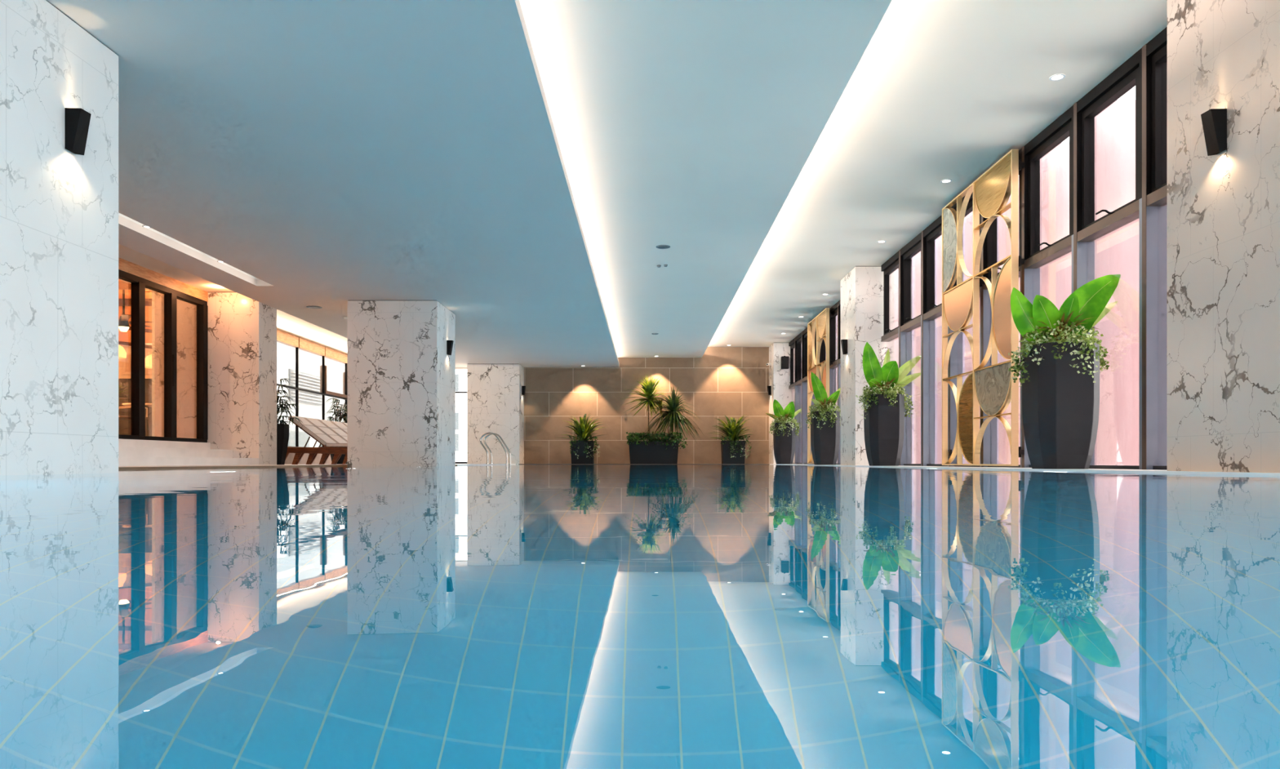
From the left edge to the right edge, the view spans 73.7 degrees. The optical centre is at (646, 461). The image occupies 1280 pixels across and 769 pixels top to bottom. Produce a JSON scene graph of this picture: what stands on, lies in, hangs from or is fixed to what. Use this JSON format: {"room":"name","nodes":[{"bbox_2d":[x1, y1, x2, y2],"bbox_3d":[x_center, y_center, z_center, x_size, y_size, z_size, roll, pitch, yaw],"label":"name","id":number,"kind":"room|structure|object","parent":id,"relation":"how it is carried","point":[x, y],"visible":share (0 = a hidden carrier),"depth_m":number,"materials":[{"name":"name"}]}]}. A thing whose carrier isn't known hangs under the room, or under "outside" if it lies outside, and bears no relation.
{"room":"indoor swimming pool","nodes":[
{"label":"indoor swimming pool","id":0,"kind":"room"},
{"bbox_2d":[118,280,146,289],"bbox_3d":[-11.850,-3.295,15.950,6.100,0.140,0.100,0,0,0],"label":"ceiling beam","id":1,"kind":"structure","parent":0,"point":[122,285],"depth_m":15.90,"materials":[{"name":"orange wood"}]},
{"bbox_2d":[118,306,151,342],"bbox_3d":[-11.300,-2.225,13.500,7.600,3.800,11.200,0,0,0],"label":"wall","id":2,"kind":"structure","parent":0,"point":[126,336],"depth_m":19.00,"materials":[{"name":"paint"}]},
{"bbox_2d":[118,341,151,348],"bbox_3d":[-11.150,-2.500,17.700,4.710,0.719,0.080,0,0,0],"label":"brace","id":3,"kind":"object","parent":2,"relation":"attached to","point":[123,343],"visible":0.02,"depth_m":17.67,"materials":[{"name":"brown wood"}]},
{"bbox_2d":[118,326,151,333],"bbox_3d":[-11.150,-2.800,17.300,4.710,0.719,0.080,0,0,0],"label":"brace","id":4,"kind":"object","parent":2,"relation":"attached to","point":[149,331],"visible":0.02,"depth_m":17.27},
{"bbox_2d":[118,439,210,448],"bbox_3d":[-7.830,-0.261,5.200,0.940,0.119,18.400,0,0,0],"label":"sill","id":5,"kind":"structure","parent":2,"relation":"attached to","point":[122,442],"depth_m":12.99,"materials":[{"name":"white stone"}]},
{"bbox_2d":[276,328,298,464],"bbox_3d":[-8.045,-1.405,18.775,0.150,2.920,1.610,0,0,0],"label":"window","id":6,"kind":"structure","parent":2,"relation":"in","point":[282,337],"depth_m":19.04,"materials":[{"name":"black metal"}]},
{"bbox_2d":[118,279,151,298],"bbox_3d":[-11.250,-3.575,13.500,7.500,0.100,11.000,0,0,0],"label":"ceiling","id":7,"kind":"structure","parent":0,"point":[127,292],"depth_m":17.96,"materials":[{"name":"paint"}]},
{"bbox_2d":[118,344,126,359],"bbox_3d":[-10.600,-2.800,17.000,0.420,1.450,0.420,0,0,0],"label":"pendant lamp","id":8,"kind":"object","parent":7,"relation":"hanging from","point":[122,353],"visible":0.28,"depth_m":16.96,"materials":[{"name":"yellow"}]},
{"bbox_2d":[118,289,151,331],"bbox_3d":[-9.798,-2.985,16.046,1.476,1.080,1.410,0,0,0],"label":"ceiling fan","id":9,"kind":"object","parent":7,"relation":"hanging from","point":[123,323],"visible":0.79,"depth_m":15.95,"materials":[{"name":"black metal"}]},
{"bbox_2d":[145,354,151,368],"bbox_3d":[-9.550,-2.675,16.600,0.420,1.700,0.420,0,0,0],"label":"pendant lamp","id":10,"kind":"object","parent":7,"relation":"hanging from","point":[148,358],"visible":0.18,"depth_m":16.41,"materials":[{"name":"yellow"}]},
{"bbox_2d":[118,298,151,306],"bbox_3d":[-11.850,-3.295,17.650,6.100,0.140,0.100,0,0,0],"label":"ceiling beam","id":11,"kind":"structure","parent":0,"point":[127,301],"depth_m":17.60,"materials":[{"name":"brown wood"}]},
{"bbox_2d":[151,291,155,436],"bbox_3d":[-8.675,-1.925,17.100,0.150,4.400,4.000,0,0,0],"label":"wall","id":12,"kind":"structure","parent":0,"point":[153,292],"depth_m":15.10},
{"bbox_2d":[118,212,260,279],"bbox_3d":[-5.850,-2.840,9.550,0.300,0.090,7.100,0,0,0],"label":"ceiling","id":13,"kind":"structure","parent":0,"point":[119,214],"depth_m":11.04,"materials":[{"name":"white paint"}]},
{"bbox_2d":[118,244,346,354],"bbox_3d":[-7.420,-2.880,10.200,1.760,0.170,28.400,0,0,0],"label":"ceiling strip","id":14,"kind":"object","parent":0,"point":[286,322],"depth_m":14.39,"materials":[{"name":"paint"}]},
{"bbox_2d":[276,423,288,464],"bbox_3d":[-6.780,-0.315,15.550,0.450,0.740,0.450,0,0,0],"label":"pot","id":15,"kind":"object","parent":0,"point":[282,429],"depth_m":15.44,"materials":[{"name":"black ceramic"}]},
{"bbox_2d":[46,0,619,367],"bbox_3d":[-3.655,-2.748,10.200,5.770,0.095,28.400,0,0,0],"label":"ceiling","id":16,"kind":"structure","parent":0,"point":[330,153],"depth_m":7.73,"materials":[{"name":"paint"}]},
{"bbox_2d":[306,306,322,308],"bbox_3d":[-5.800,-2.694,14.900,0.260,0.012,0.260,0,0,0],"label":"ceiling vent","id":17,"kind":"object","parent":16,"relation":"in","point":[309,307],"visible":1,"depth_m":14.86,"materials":[{"name":"grey plastic"}]},
{"bbox_2d":[330,453,346,463],"bbox_3d":[-7.300,-0.315,20.300,0.450,0.740,0.450,0,0,0],"label":"pot","id":18,"kind":"object","parent":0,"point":[340,460],"depth_m":20.15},
{"bbox_2d":[342,363,346,422],"bbox_3d":[-8.045,-1.405,23.525,0.150,2.920,1.510,0,0,0],"label":"window","id":19,"kind":"structure","parent":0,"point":[344,374],"depth_m":22.78,"materials":[{"name":"glass"}]},
{"bbox_2d":[455,346,768,463],"bbox_3d":[-2.050,-1.575,24.475,12.500,3.700,0.150,0,0,0],"label":"wall","id":20,"kind":"structure","parent":0,"point":[733,382],"depth_m":24.40,"materials":[{"name":"beige tile"}]},
{"bbox_2d":[118,463,1279,473],"bbox_3d":[-2.080,0.190,10.200,12.440,0.270,28.400,0,0,0],"label":"floor","id":21,"kind":"structure","parent":0,"point":[458,464],"depth_m":14.84,"materials":[{"name":"white stone"}]},
{"bbox_2d":[118,457,258,466],"bbox_3d":[-7.420,0.007,5.200,1.760,0.136,18.400,0,0,0],"label":"step","id":22,"kind":"structure","parent":21,"relation":"on","point":[122,461],"depth_m":12.03,"materials":[{"name":"white stone"}]},
{"bbox_2d":[118,446,232,457],"bbox_3d":[-7.640,-0.131,5.200,1.320,0.140,18.400,0,0,0],"label":"step","id":23,"kind":"structure","parent":22,"relation":"on","point":[123,451],"depth_m":12.55,"materials":[{"name":"white stone"}]},
{"bbox_2d":[155,292,276,465],"bbox_3d":[-7.420,-1.395,14.750,1.760,2.940,0.700,0,0,0],"label":"column","id":24,"kind":"structure","parent":21,"relation":"on","point":[242,329],"depth_m":14.40,"materials":[{"name":"stone"}]},
{"bbox_2d":[118,464,457,469],"bbox_3d":[-4.350,0.080,6.150,1.700,0.050,19.300,0,0,0],"label":"trim","id":25,"kind":"structure","parent":21,"relation":"attached to","point":[189,467],"depth_m":10.23,"materials":[{"name":"white stone"}]},
{"bbox_2d":[276,377,302,464],"bbox_3d":[-6.757,-0.737,15.510,0.963,1.583,0.615,0,0,-14],"label":"potted palm","id":26,"kind":"object","parent":21,"relation":"on","point":[282,428],"visible":0.43,"depth_m":15.46,"materials":[{"name":"plant"}]},
{"bbox_2d":[293,337,324,464],"bbox_3d":[-8.045,-1.405,20.375,0.150,2.920,1.610,0,0,0],"label":"window","id":27,"kind":"structure","parent":21,"relation":"on","point":[306,345],"depth_m":19.86,"materials":[{"name":"black metal"}]},
{"bbox_2d":[285,415,346,464],"bbox_3d":[-5.897,-0.410,16.310,1.995,0.930,0.620,0,0,0],"label":"sun lounger","id":28,"kind":"object","parent":21,"relation":"on","point":[330,446],"visible":0.47,"depth_m":16.02,"materials":[{"name":"brown wood"}]},
{"bbox_2d":[295,417,346,464],"bbox_3d":[-5.897,-0.410,17.000,1.995,0.930,0.620,0,0,0],"label":"sun lounger","id":29,"kind":"object","parent":21,"relation":"on","point":[315,422],"visible":0.29,"depth_m":17.02,"materials":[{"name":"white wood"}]},
{"bbox_2d":[309,418,346,464],"bbox_3d":[-5.897,-0.410,17.690,1.995,0.930,0.620,0,0,0],"label":"sun lounger","id":30,"kind":"object","parent":21,"relation":"on","point":[331,425],"visible":0.16,"depth_m":17.66,"materials":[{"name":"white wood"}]},
{"bbox_2d":[320,346,346,463],"bbox_3d":[-8.045,-1.405,21.975,0.150,2.920,1.610,0,0,0],"label":"window","id":31,"kind":"structure","parent":21,"relation":"on","point":[330,353],"depth_m":21.42,"materials":[{"name":"black metal"}]},
{"bbox_2d":[322,420,346,464],"bbox_3d":[-5.897,-0.410,18.380,1.995,0.930,0.620,0,0,0],"label":"sun lounger","id":32,"kind":"object","parent":21,"relation":"on","point":[340,424],"visible":0.19,"depth_m":18.38,"materials":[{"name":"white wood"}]},
{"bbox_2d":[325,397,346,463],"bbox_3d":[-7.150,-0.730,20.304,1.006,1.570,0.664,0,0,0],"label":"potted palm","id":33,"kind":"object","parent":21,"relation":"on","point":[339,409],"visible":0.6,"depth_m":20.19,"materials":[{"name":"plant"}]},
{"bbox_2d":[334,422,346,464],"bbox_3d":[-5.897,-0.410,19.070,1.995,0.930,0.620,0,0,0],"label":"sun lounger","id":34,"kind":"object","parent":21,"relation":"on","point":[344,461],"visible":0.11,"depth_m":19.34,"materials":[{"name":"brown wood"}]},
{"bbox_2d":[479,432,511,465],"bbox_3d":[-3.567,-0.017,20.250,0.694,1.343,0.590,0,0,0],"label":"pool ladder","id":35,"kind":"object","parent":21,"relation":"attached to","point":[486,433],"visible":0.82,"depth_m":20.00,"materials":[{"name":"metal"}]},
{"bbox_2d":[466,364,524,464],"bbox_3d":[-4.220,-1.312,23.950,1.440,2.775,0.900,0,0,0],"label":"column","id":36,"kind":"structure","parent":21,"relation":"on","point":[495,397],"depth_m":23.50,"materials":[{"name":"stone"}]},
{"bbox_2d":[521,386,525,395],"bbox_3d":[-3.450,-2.000,24.000,0.100,0.260,0.090,0,0,0],"label":"wall sconce","id":37,"kind":"object","parent":36,"relation":"attached to","point":[523,388],"visible":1,"depth_m":23.96,"materials":[{"name":"black metal"}]},
{"bbox_2d":[560,413,606,463],"bbox_3d":[-1.825,-0.650,23.820,1.536,1.423,0.923,0,0,0],"label":"planter","id":38,"kind":"object","parent":21,"relation":"on","point":[582,451],"visible":1,"depth_m":23.60,"materials":[{"name":"ceramic"}]},
{"bbox_2d":[620,373,704,463],"bbox_3d":[0.448,-1.195,23.807,2.378,2.513,0.758,0,0,0],"label":"planter","id":39,"kind":"object","parent":21,"relation":"on","point":[657,451],"visible":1,"depth_m":23.68,"materials":[{"name":"plant"}]},
{"bbox_2d":[709,415,751,463],"bbox_3d":[2.374,-0.634,23.820,1.356,1.392,0.923,0,0,0],"label":"planter","id":40,"kind":"object","parent":21,"relation":"on","point":[733,450],"visible":1,"depth_m":23.60,"materials":[{"name":"plant"}]},
{"bbox_2d":[768,342,794,463],"bbox_3d":[3.825,-1.603,23.950,0.650,3.355,0.900,0,0,0],"label":"column","id":41,"kind":"structure","parent":21,"relation":"on","point":[779,378],"depth_m":23.50,"materials":[{"name":"stone"}]},
{"bbox_2d":[767,386,771,395],"bbox_3d":[3.450,-2.000,24.000,0.100,0.260,0.090,0,0,0],"label":"wall sconce","id":42,"kind":"object","parent":41,"relation":"attached to","point":[769,388],"visible":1,"depth_m":23.96,"materials":[{"name":"black metal"}]},
{"bbox_2d":[781,355,789,368],"bbox_3d":[3.800,-2.735,23.416,0.200,0.360,0.168,0,0,0],"label":"loudspeaker","id":43,"kind":"object","parent":41,"relation":"attached to","point":[784,359],"visible":1,"depth_m":23.33,"materials":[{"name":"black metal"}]},
{"bbox_2d":[782,356,788,367],"bbox_3d":[3.800,-2.720,23.336,0.170,0.290,0.008,0,0,0],"label":"grille","id":44,"kind":"object","parent":43,"relation":"attached to","point":[784,359],"depth_m":23.33,"materials":[{"name":"black metal"}]},
{"bbox_2d":[765,399,801,464],"bbox_3d":[3.576,-0.784,22.268,0.845,1.692,0.786,0,0,43],"label":"potted plant","id":45,"kind":"object","parent":21,"relation":"on","point":[784,432],"visible":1,"depth_m":22.10,"materials":[{"name":"green plant"}]},
{"bbox_2d":[788,337,801,464],"bbox_3d":[3.976,-1.608,22.994,0.208,3.340,1.012,0,0,0],"label":"window","id":46,"kind":"structure","parent":21,"relation":"on","point":[793,344],"depth_m":22.49,"materials":[{"name":"black metal"}]},
{"bbox_2d":[795,331,807,464],"bbox_3d":[3.976,-1.608,21.981,0.208,3.340,1.012,0,0,0],"label":"window","id":47,"kind":"structure","parent":21,"relation":"on","point":[799,338],"depth_m":21.47,"materials":[{"name":"black metal"}]},
{"bbox_2d":[802,327,816,464],"bbox_3d":[3.976,-1.608,20.969,0.208,3.340,1.012,0,0,0],"label":"window","id":48,"kind":"structure","parent":21,"relation":"on","point":[805,331],"depth_m":21.39,"materials":[{"name":"black metal"}]},
{"bbox_2d":[811,323,825,464],"bbox_3d":[3.976,-1.608,19.956,0.208,3.340,1.012,0,0,0],"label":"window","id":49,"kind":"structure","parent":21,"relation":"on","point":[811,323],"depth_m":19.45,"materials":[{"name":"black metal"}]},
{"bbox_2d":[807,307,832,463],"bbox_3d":[3.850,-1.595,18.995,0.140,3.280,2.090,0,0,0],"label":"screen","id":50,"kind":"object","parent":21,"relation":"on","point":[821,322],"visible":0.51,"depth_m":18.99,"materials":[{"name":"gold metal"}]},
{"bbox_2d":[804,372,840,464],"bbox_3d":[3.561,-0.876,17.173,0.762,1.864,0.782,0,0,-44],"label":"potted plant","id":51,"kind":"object","parent":21,"relation":"on","point":[824,423],"visible":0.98,"depth_m":17.00,"materials":[{"name":"green plant"}]},
{"bbox_2d":[819,316,835,408],"bbox_3d":[3.976,-1.608,18.944,0.208,3.340,1.012,0,0,0],"label":"window","id":52,"kind":"structure","parent":21,"relation":"on","point":[832,371],"depth_m":18.43,"materials":[{"name":"black metal"}]},
{"bbox_2d":[829,301,840,464],"bbox_3d":[3.976,-1.608,17.931,0.208,3.340,1.012,0,0,0],"label":"window","id":53,"kind":"structure","parent":21,"relation":"on","point":[835,309],"depth_m":17.45,"materials":[{"name":"black metal"}]},
{"bbox_2d":[838,299,840,363],"bbox_3d":[3.976,-1.608,16.919,0.208,3.340,1.012,0,0,0],"label":"window","id":54,"kind":"structure","parent":21,"relation":"on","point":[839,301],"depth_m":17.32,"materials":[{"name":"black metal"}]},
{"bbox_2d":[840,266,893,465],"bbox_3d":[3.825,-1.603,14.850,0.650,3.355,1.100,0,0,0],"label":"column","id":55,"kind":"structure","parent":21,"relation":"on","point":[862,287],"depth_m":14.30,"materials":[{"name":"stone"}]},
{"bbox_2d":[840,339,847,354],"bbox_3d":[3.450,-2.000,14.900,0.100,0.260,0.090,0,0,0],"label":"wall sconce","id":56,"kind":"object","parent":55,"relation":"attached to","point":[844,342],"visible":1,"depth_m":14.86,"materials":[{"name":"black metal"}]},
{"bbox_2d":[855,342,920,466],"bbox_3d":[3.624,-0.873,12.889,0.908,1.871,0.788,0,0,32],"label":"potted plant","id":57,"kind":"object","parent":21,"relation":"on","point":[883,411],"visible":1,"depth_m":12.76,"materials":[{"name":"green plant"}]},
{"bbox_2d":[880,249,911,466],"bbox_3d":[3.976,-1.608,13.710,0.208,3.340,1.080,0,0,0],"label":"window","id":58,"kind":"structure","parent":21,"relation":"on","point":[895,261],"depth_m":13.17,"materials":[{"name":"black metal"}]},
{"bbox_2d":[900,230,934,466],"bbox_3d":[3.976,-1.608,12.630,0.208,3.340,1.080,0,0,0],"label":"window","id":59,"kind":"structure","parent":21,"relation":"on","point":[917,244],"depth_m":12.09,"materials":[{"name":"black metal"}]},
{"bbox_2d":[923,214,962,466],"bbox_3d":[3.976,-1.608,11.550,0.208,3.340,1.080,0,0,0],"label":"window","id":60,"kind":"structure","parent":21,"relation":"on","point":[934,230],"depth_m":11.09,"materials":[{"name":"black metal"}]},
{"bbox_2d":[950,191,996,466],"bbox_3d":[3.976,-1.608,10.470,0.208,3.340,1.080,0,0,0],"label":"window","id":61,"kind":"structure","parent":21,"relation":"on","point":[988,455],"depth_m":9.93,"materials":[{"name":"black metal"}]},
{"bbox_2d":[942,149,1024,466],"bbox_3d":[3.850,-1.595,9.875,0.140,3.280,2.090,0,0,0],"label":"screen","id":62,"kind":"object","parent":21,"relation":"on","point":[992,388],"visible":0.99,"depth_m":9.75,"materials":[{"name":"gold metal"}]},
{"bbox_2d":[983,145,1039,467],"bbox_3d":[3.976,-1.608,9.390,0.208,3.340,1.080,0,0,0],"label":"window","id":63,"kind":"structure","parent":21,"relation":"on","point":[1029,277],"depth_m":8.87,"materials":[{"name":"black metal"}]},
{"bbox_2d":[769,463,1279,475],"bbox_3d":[3.373,0.078,9.925,0.014,0.034,26.850,0,0,0],"label":"trim","id":64,"kind":"structure","parent":21,"relation":"attached to","point":[1082,470],"depth_m":6.29,"materials":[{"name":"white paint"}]},
{"bbox_2d":[1024,102,1094,467],"bbox_3d":[3.976,-1.608,8.310,0.208,3.340,1.080,0,0,0],"label":"window","id":65,"kind":"structure","parent":21,"relation":"on","point":[1068,123],"depth_m":7.97,"materials":[{"name":"black metal"}]},
{"bbox_2d":[1008,274,1120,469],"bbox_3d":[3.587,-0.776,7.411,0.866,1.677,0.778,0,0,38],"label":"potted plant","id":66,"kind":"object","parent":21,"relation":"on","point":[1060,372],"visible":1,"depth_m":7.25,"materials":[{"name":"green plant"}]},
{"bbox_2d":[1076,44,1166,469],"bbox_3d":[3.976,-1.608,7.230,0.208,3.340,1.080,0,0,0],"label":"window","id":67,"kind":"structure","parent":21,"relation":"on","point":[1136,71],"depth_m":6.73,"materials":[{"name":"black metal"}]},
{"bbox_2d":[1146,26,1167,470],"bbox_3d":[3.976,-1.608,6.150,0.208,3.340,1.080,0,0,0],"label":"window","id":68,"kind":"structure","parent":21,"relation":"on","point":[1157,47],"depth_m":6.64,"materials":[{"name":"black metal"}]},
{"bbox_2d":[1167,0,1279,472],"bbox_3d":[3.825,-1.603,4.920,0.650,3.355,1.640,0,0,0],"label":"column","id":69,"kind":"structure","parent":21,"relation":"on","point":[1224,207],"depth_m":5.16,"materials":[{"name":"stone"}]},
{"bbox_2d":[1200,108,1226,155],"bbox_3d":[3.450,-2.000,5.190,0.100,0.260,0.090,0,0,0],"label":"wall sconce","id":70,"kind":"object","parent":69,"relation":"attached to","point":[1214,121],"visible":1,"depth_m":5.15,"materials":[{"name":"black metal"}]},
{"bbox_2d":[519,0,892,357],"bbox_3d":[0.132,-2.945,10.200,2.903,0.300,28.400,0,0,0],"label":"ceiling","id":71,"kind":"structure","parent":0,"point":[688,126],"depth_m":7.49,"materials":[{"name":"paint"}]},
{"bbox_2d":[655,244,670,248],"bbox_3d":[0.230,-2.969,11.800,0.200,0.012,0.200,0,0,0],"label":"ceiling speaker","id":72,"kind":"object","parent":71,"relation":"attached to","point":[660,246],"visible":1,"depth_m":11.77,"materials":[{"name":"grey plastic"}]},
{"bbox_2d":[707,0,1167,346],"bbox_3d":[2.640,-3.228,10.200,3.120,0.305,28.400,0,0,0],"label":"ceiling","id":73,"kind":"structure","parent":0,"point":[940,90],"depth_m":8.26,"materials":[{"name":"beige paint"}]},
{"bbox_2d":[940,178,951,182],"bbox_3d":[3.500,-3.277,9.960,0.126,0.007,0.126,0,0,0],"label":"recessed light","id":74,"kind":"object","parent":73,"relation":"in","point":[946,180],"visible":1,"depth_m":9.95,"materials":[{"name":"white paint"}]},
{"bbox_2d":[1048,73,1065,80],"bbox_3d":[3.500,-3.277,7.270,0.126,0.007,0.126,0,0,0],"label":"recessed light","id":75,"kind":"object","parent":73,"relation":"in","point":[1056,77],"visible":1,"depth_m":7.27,"materials":[{"name":"white paint"}]},
{"bbox_3d":[-11.260,-0.225,13.500,7.480,0.200,11.000,0,0,0],"label":"floor","id":76,"kind":"structure","parent":0,"visible":0},
{"bbox_2d":[118,405,147,435],"bbox_3d":[-9.196,-0.783,15.116,0.602,0.918,0.568,0,0,-36],"label":"rattan chair","id":77,"kind":"object","parent":76,"relation":"on","point":[120,418],"visible":0.17,"depth_m":15.06,"materials":[{"name":"brown wicker"}]},
{"bbox_2d":[118,342,151,436],"bbox_3d":[-11.150,-1.455,18.790,4.700,2.260,0.380,0,0,0],"label":"tall cabinet","id":78,"kind":"object","parent":76,"relation":"on","point":[124,364],"visible":0.09,"depth_m":18.72,"materials":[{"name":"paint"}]},
{"bbox_2d":[122,402,151,435],"bbox_3d":[-9.350,-0.700,15.950,0.760,0.750,0.760,0,0,0],"label":"dining table","id":79,"kind":"object","parent":76,"relation":"on","point":[147,405],"visible":0.23,"depth_m":15.80,"materials":[{"name":"brown wood"}]},
{"bbox_3d":[-0.060,0.792,9.925,7.080,1.425,27.050,0,0,0],"label":"wall","id":80,"kind":"structure","parent":0,"visible":0},
{"bbox_2d":[0,464,1279,768],"bbox_3d":[-0.909,0.075,9.925,8.551,0.001,26.850,0,0,0],"label":"pool water","id":81,"kind":"object","parent":80,"relation":"in","point":[500,616],"visible":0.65,"depth_m":0.42,"materials":[{"name":"blue liquid"}]},
{"bbox_3d":[-4.425,0.190,6.150,1.650,0.170,19.300,0,0,0],"label":"ledge","id":82,"kind":"object","parent":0,"visible":0},
{"bbox_2d":[0,0,118,475],"bbox_3d":[-4.250,-1.298,4.880,1.500,2.805,1.560,0,0,0],"label":"column","id":83,"kind":"structure","parent":82,"relation":"on","point":[59,206],"depth_m":5.04,"materials":[{"name":"stone"}]},
{"bbox_2d":[64,107,91,155],"bbox_3d":[-3.450,-2.000,5.180,0.100,0.260,0.090,0,0,0],"label":"wall sconce","id":84,"kind":"object","parent":83,"relation":"attached to","point":[77,120],"visible":1,"depth_m":5.14,"materials":[{"name":"black metal"}]},
{"bbox_2d":[346,300,455,466],"bbox_3d":[-4.250,-1.298,14.940,1.500,2.805,1.360,0,0,0],"label":"column","id":85,"kind":"structure","parent":82,"relation":"on","point":[401,375],"depth_m":14.26,"materials":[{"name":"stone"}]},
{"bbox_2d":[446,340,453,355],"bbox_3d":[-3.450,-2.000,15.000,0.100,0.260,0.090,0,0,0],"label":"wall sconce","id":86,"kind":"object","parent":85,"relation":"attached to","point":[449,343],"visible":1,"depth_m":14.96,"materials":[{"name":"black metal"}]},
{"label":"outside","id":87,"kind":"structure","parent":0,"visible":0},
{"bbox_3d":[-19.150,0.250,32.200,21.700,0.250,35.600,0,0,0],"label":"ground","id":88,"kind":"structure","parent":87,"visible":0},
{"bbox_2d":[276,342,345,447],"bbox_3d":[-13.120,-3.375,33.750,0.560,7.000,28.500,0,0,0],"label":"window","id":89,"kind":"structure","parent":88,"relation":"on","point":[310,404],"depth_m":32.48,"materials":[{"name":"glass"}]},
{"bbox_2d":[455,369,466,463],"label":"window","id":90,"kind":"structure","parent":88,"relation":"on","point":[460,375],"depth_m":30.00,"materials":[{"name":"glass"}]},
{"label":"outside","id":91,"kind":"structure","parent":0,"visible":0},
{"bbox_3d":[9.070,0.275,11.000,9.860,0.200,46.000,0,0,0],"label":"ground","id":92,"kind":"structure","parent":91,"visible":0},
{"bbox_2d":[835,315,837,462],"bbox_3d":[4.725,-1.635,18.945,1.050,3.620,0.090,0,0,0],"label":"cladding fin","id":93,"kind":"object","parent":92,"relation":"on","point":[836,317],"visible":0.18,"depth_m":18.90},
{"bbox_2d":[893,267,898,392],"bbox_3d":[4.725,-1.635,14.625,1.050,3.620,0.090,0,0,0],"label":"cladding fin","id":94,"kind":"object","parent":92,"relation":"on","point":[895,272],"visible":0.02,"depth_m":14.60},
{"bbox_2d":[911,250,920,463],"bbox_3d":[4.725,-1.635,13.545,1.050,3.620,0.090,0,0,0],"label":"cladding fin","id":95,"kind":"object","parent":92,"relation":"on","point":[916,260],"visible":0.07,"depth_m":13.52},
{"bbox_2d":[934,234,942,463],"bbox_3d":[4.725,-1.635,12.465,1.050,3.620,0.090,0,0,0],"label":"cladding fin","id":96,"kind":"object","parent":92,"relation":"on","point":[938,242],"visible":0.11,"depth_m":12.44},
{"bbox_2d":[962,210,973,463],"bbox_3d":[4.725,-1.635,11.385,1.050,3.620,0.090,0,0,0],"label":"cladding fin","id":97,"kind":"object","parent":92,"relation":"on","point":[967,231],"visible":0.11,"depth_m":11.36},
{"bbox_2d":[996,192,1020,464],"bbox_3d":[4.725,-1.635,10.305,1.050,3.620,0.090,0,0,0],"label":"cladding fin","id":98,"kind":"object","parent":92,"relation":"on","point":[1003,239],"visible":0.02,"depth_m":10.28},
{"bbox_2d":[1040,142,1071,310],"bbox_3d":[4.725,-1.635,9.225,1.050,3.620,0.090,0,0,0],"label":"window pane","id":99,"kind":"object","parent":92,"relation":"on","point":[1055,276],"visible":0.02,"depth_m":9.20,"materials":[{"name":"pink glass"}]},
{"bbox_2d":[1094,99,1138,465],"bbox_3d":[4.725,-1.635,8.145,1.050,3.620,0.090,0,0,0],"label":"window pane","id":100,"kind":"object","parent":92,"relation":"on","point":[1117,251],"visible":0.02,"depth_m":8.12,"materials":[{"name":"pink glass"}]},
{"bbox_2d":[1166,61,1167,466],"bbox_3d":[4.725,-1.635,7.065,1.050,3.620,0.090,0,0,0],"label":"cladding fin","id":101,"kind":"object","parent":92,"relation":"on","point":[1166,61],"visible":0.02,"depth_m":7.04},
{"bbox_3d":[-7.450,-1.533,2.500,0.100,2.664,13.000,0,0,0],"label":"wall","id":102,"kind":"structure","parent":0,"visible":0},
{"bbox_2d":[118,269,208,442],"bbox_3d":[-7.438,-1.510,11.690,0.165,2.380,5.380,0,0,0],"label":"window","id":103,"kind":"structure","parent":102,"relation":"in","point":[139,284],"depth_m":13.28,"materials":[{"name":"black metal"}]},
{"bbox_2d":[118,257,208,302],"bbox_3d":[-7.475,-2.783,11.700,0.150,0.165,5.400,0,0,0],"label":"trim","id":104,"kind":"structure","parent":102,"relation":"attached to","point":[125,265],"depth_m":13.01,"materials":[{"name":"brown wood"}]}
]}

